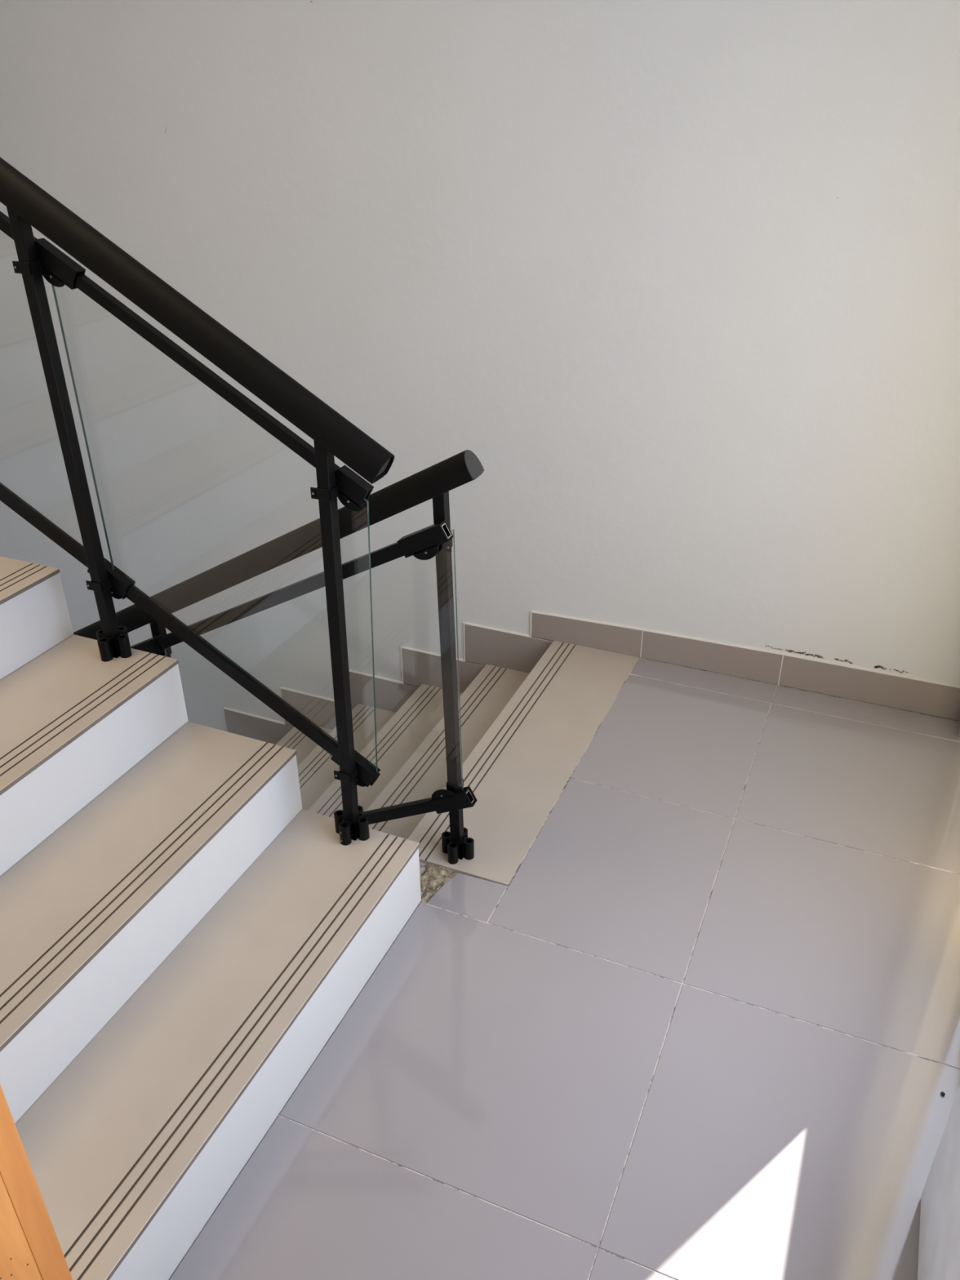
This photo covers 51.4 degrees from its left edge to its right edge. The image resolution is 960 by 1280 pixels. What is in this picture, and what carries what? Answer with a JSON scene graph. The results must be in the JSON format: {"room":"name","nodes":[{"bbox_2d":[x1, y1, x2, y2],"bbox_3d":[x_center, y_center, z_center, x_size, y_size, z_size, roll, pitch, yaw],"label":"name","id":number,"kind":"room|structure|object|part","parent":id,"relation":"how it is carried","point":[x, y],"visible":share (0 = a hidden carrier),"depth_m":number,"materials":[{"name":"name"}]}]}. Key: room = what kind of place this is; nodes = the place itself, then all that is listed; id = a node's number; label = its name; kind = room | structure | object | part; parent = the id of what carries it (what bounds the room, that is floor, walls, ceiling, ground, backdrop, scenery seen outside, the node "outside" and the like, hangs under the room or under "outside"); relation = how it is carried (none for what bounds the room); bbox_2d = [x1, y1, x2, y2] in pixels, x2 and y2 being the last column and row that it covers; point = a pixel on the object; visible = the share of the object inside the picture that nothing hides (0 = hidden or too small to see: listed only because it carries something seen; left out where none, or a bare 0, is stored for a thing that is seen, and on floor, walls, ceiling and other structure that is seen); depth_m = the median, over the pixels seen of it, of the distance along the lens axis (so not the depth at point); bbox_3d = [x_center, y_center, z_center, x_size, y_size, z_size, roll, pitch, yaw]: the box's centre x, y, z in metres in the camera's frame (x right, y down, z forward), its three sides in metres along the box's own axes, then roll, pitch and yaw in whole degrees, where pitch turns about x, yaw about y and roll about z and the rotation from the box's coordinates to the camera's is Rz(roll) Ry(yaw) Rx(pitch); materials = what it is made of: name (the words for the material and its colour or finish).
{"room":"stairwell landing","nodes":[
{"label":"stairwell landing","id":0,"kind":"room"},
{"bbox_2d":[0,0,959,732],"bbox_3d":[-0.621,-0.743,3.562,5.320,5.000,0.151,12,32,20],"label":"wall","id":1,"kind":"structure","parent":0,"point":[680,278],"depth_m":2.98,"materials":[{"name":"paint"}]},
{"bbox_2d":[223,610,959,745],"bbox_3d":[0.175,0.286,3.655,2.776,0.931,0.010,12,32,20],"label":"baseboard","id":2,"kind":"structure","parent":1,"relation":"attached to","point":[483,645],"depth_m":3.36,"materials":[{"name":"tile"}]},
{"bbox_3d":[1.095,0.059,3.077,0.422,0.014,0.001,12,32,20],"label":"mould","id":3,"kind":"part","parent":1,"relation":"part of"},
{"bbox_2d":[168,657,959,1279],"bbox_3d":[-0.128,1.249,1.402,2.170,0.160,4.923,12,32,20],"label":"floor","id":4,"kind":"structure","parent":0,"point":[705,1025],"depth_m":2.02,"materials":[{"name":"tile"}]},
{"bbox_2d":[0,555,421,1279],"bbox_3d":[-1.484,0.082,2.053,2.466,1.554,1.069,12,32,20],"label":"staircase","id":5,"kind":"structure","parent":4,"relation":"on","point":[183,940],"depth_m":1.94,"materials":[{"name":"tile"}]},
{"bbox_2d":[0,156,395,845],"bbox_3d":[-1.129,-0.664,2.081,2.111,2.162,0.087,12,32,20],"label":"railing","id":6,"kind":"object","parent":5,"relation":"on","point":[27,204],"visible":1,"depth_m":1.91,"materials":[{"name":"black metal"}]},
{"bbox_3d":[-0.861,-0.399,2.100,0.035,0.984,0.026,12,32,20],"label":"post","id":7,"kind":"part","parent":6,"relation":"part of","materials":[{"name":"black metal"}]},
{"bbox_3d":[-1.122,-0.659,2.116,0.583,1.035,0.006,12,32,20],"label":"glass panel","id":8,"kind":"part","parent":6,"relation":"part of","materials":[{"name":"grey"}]},
{"bbox_3d":[-1.149,-0.980,1.948,2.030,1.207,0.018,12,32,20],"label":"rail","id":9,"kind":"part","parent":6,"relation":"part of","materials":[{"name":"black metal"}]},
{"bbox_3d":[-1.154,-0.382,2.288,2.013,1.191,0.018,12,32,20],"label":"rail","id":10,"kind":"part","parent":6,"relation":"part of","materials":[{"name":"black"}]},
{"bbox_3d":[-1.132,-1.046,1.867,2.111,1.286,0.060,12,32,20],"label":"handrail","id":11,"kind":"part","parent":6,"relation":"part of","materials":[{"name":"black metal"}]},
{"bbox_3d":[-0.523,-0.215,2.072,0.677,1.066,0.006,12,32,20],"label":"glass panel","id":12,"kind":"part","parent":6,"relation":"part of","materials":[{"name":"grey"}]},
{"bbox_3d":[-0.291,0.031,2.063,0.040,0.957,0.026,12,32,20],"label":"post","id":13,"kind":"part","parent":6,"relation":"part of","materials":[{"name":"black metal"}]},
{"bbox_2d":[275,640,638,885],"bbox_3d":[-0.613,0.645,3.506,1.994,1.167,1.176,12,32,20],"label":"staircase","id":14,"kind":"structure","parent":4,"relation":"on","point":[524,735],"depth_m":3.07,"materials":[{"name":"tile"}]},
{"bbox_2d":[73,449,484,864],"bbox_3d":[-0.875,0.322,2.787,1.917,2.000,0.086,12,32,20],"label":"railing","id":15,"kind":"object","parent":14,"relation":"on","point":[435,482],"visible":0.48,"depth_m":2.26,"materials":[{"name":"black metal"}]},
{"bbox_3d":[-0.824,0.357,2.782,0.026,0.971,0.026,12,32,20],"label":"post","id":16,"kind":"part","parent":15,"relation":"part of","materials":[{"name":"black metal"}]},
{"bbox_3d":[-0.879,-0.065,2.570,1.915,1.112,0.060,12,32,20],"label":"handrail","id":17,"kind":"part","parent":15,"relation":"part of","materials":[{"name":"black"}]},
{"bbox_3d":[-0.911,0.039,2.610,1.854,1.026,0.018,12,32,20],"label":"rail","id":18,"kind":"part","parent":15,"relation":"part of","materials":[{"name":"black metal"}]},
{"bbox_3d":[-0.423,0.194,2.458,0.830,1.137,0.006,12,32,20],"label":"glass panel","id":19,"kind":"part","parent":15,"relation":"part of","materials":[{"name":"grey"}]},
{"bbox_3d":[-0.886,0.638,2.937,1.898,1.044,0.018,12,32,20],"label":"rail","id":20,"kind":"part","parent":15,"relation":"part of","materials":[{"name":"black metal"}]},
{"bbox_3d":[-0.068,0.111,2.270,0.047,0.968,0.026,12,32,20],"label":"post","id":21,"kind":"part","parent":15,"relation":"part of","materials":[{"name":"black metal"}]},
{"bbox_3d":[0.592,0.043,0.364,0.180,3.250,4.923,12,32,20],"label":"wall","id":22,"kind":"structure","parent":0,"visible":0},
{"bbox_2d":[917,1085,959,1279],"bbox_3d":[0.673,0.997,1.318,0.133,0.350,0.770,12,32,20],"label":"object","id":23,"kind":"structure","parent":22,"relation":"attached to","point":[939,1250],"depth_m":1.53,"materials":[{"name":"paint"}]},
{"bbox_2d":[957,715,959,737],"bbox_3d":[1.177,0.569,2.315,0.043,0.110,1.600,10,31,18],"label":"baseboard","id":24,"kind":"structure","parent":22,"relation":"attached to","point":[958,721],"depth_m":2.94,"materials":[{"name":"tile"}]},
{"bbox_3d":[-2.125,0.925,0.618,5.020,5.000,2.490,12,32,20],"label":"wall","id":25,"kind":"structure","parent":0,"visible":0},
{"bbox_2d":[0,1084,72,1279],"bbox_3d":[-0.050,0.308,0.725,1.310,2.158,0.136,12,32,20],"label":"door","id":26,"kind":"structure","parent":25,"relation":"in","point":[30,1249],"depth_m":1.28,"materials":[{"name":"brown wood"}]}
]}

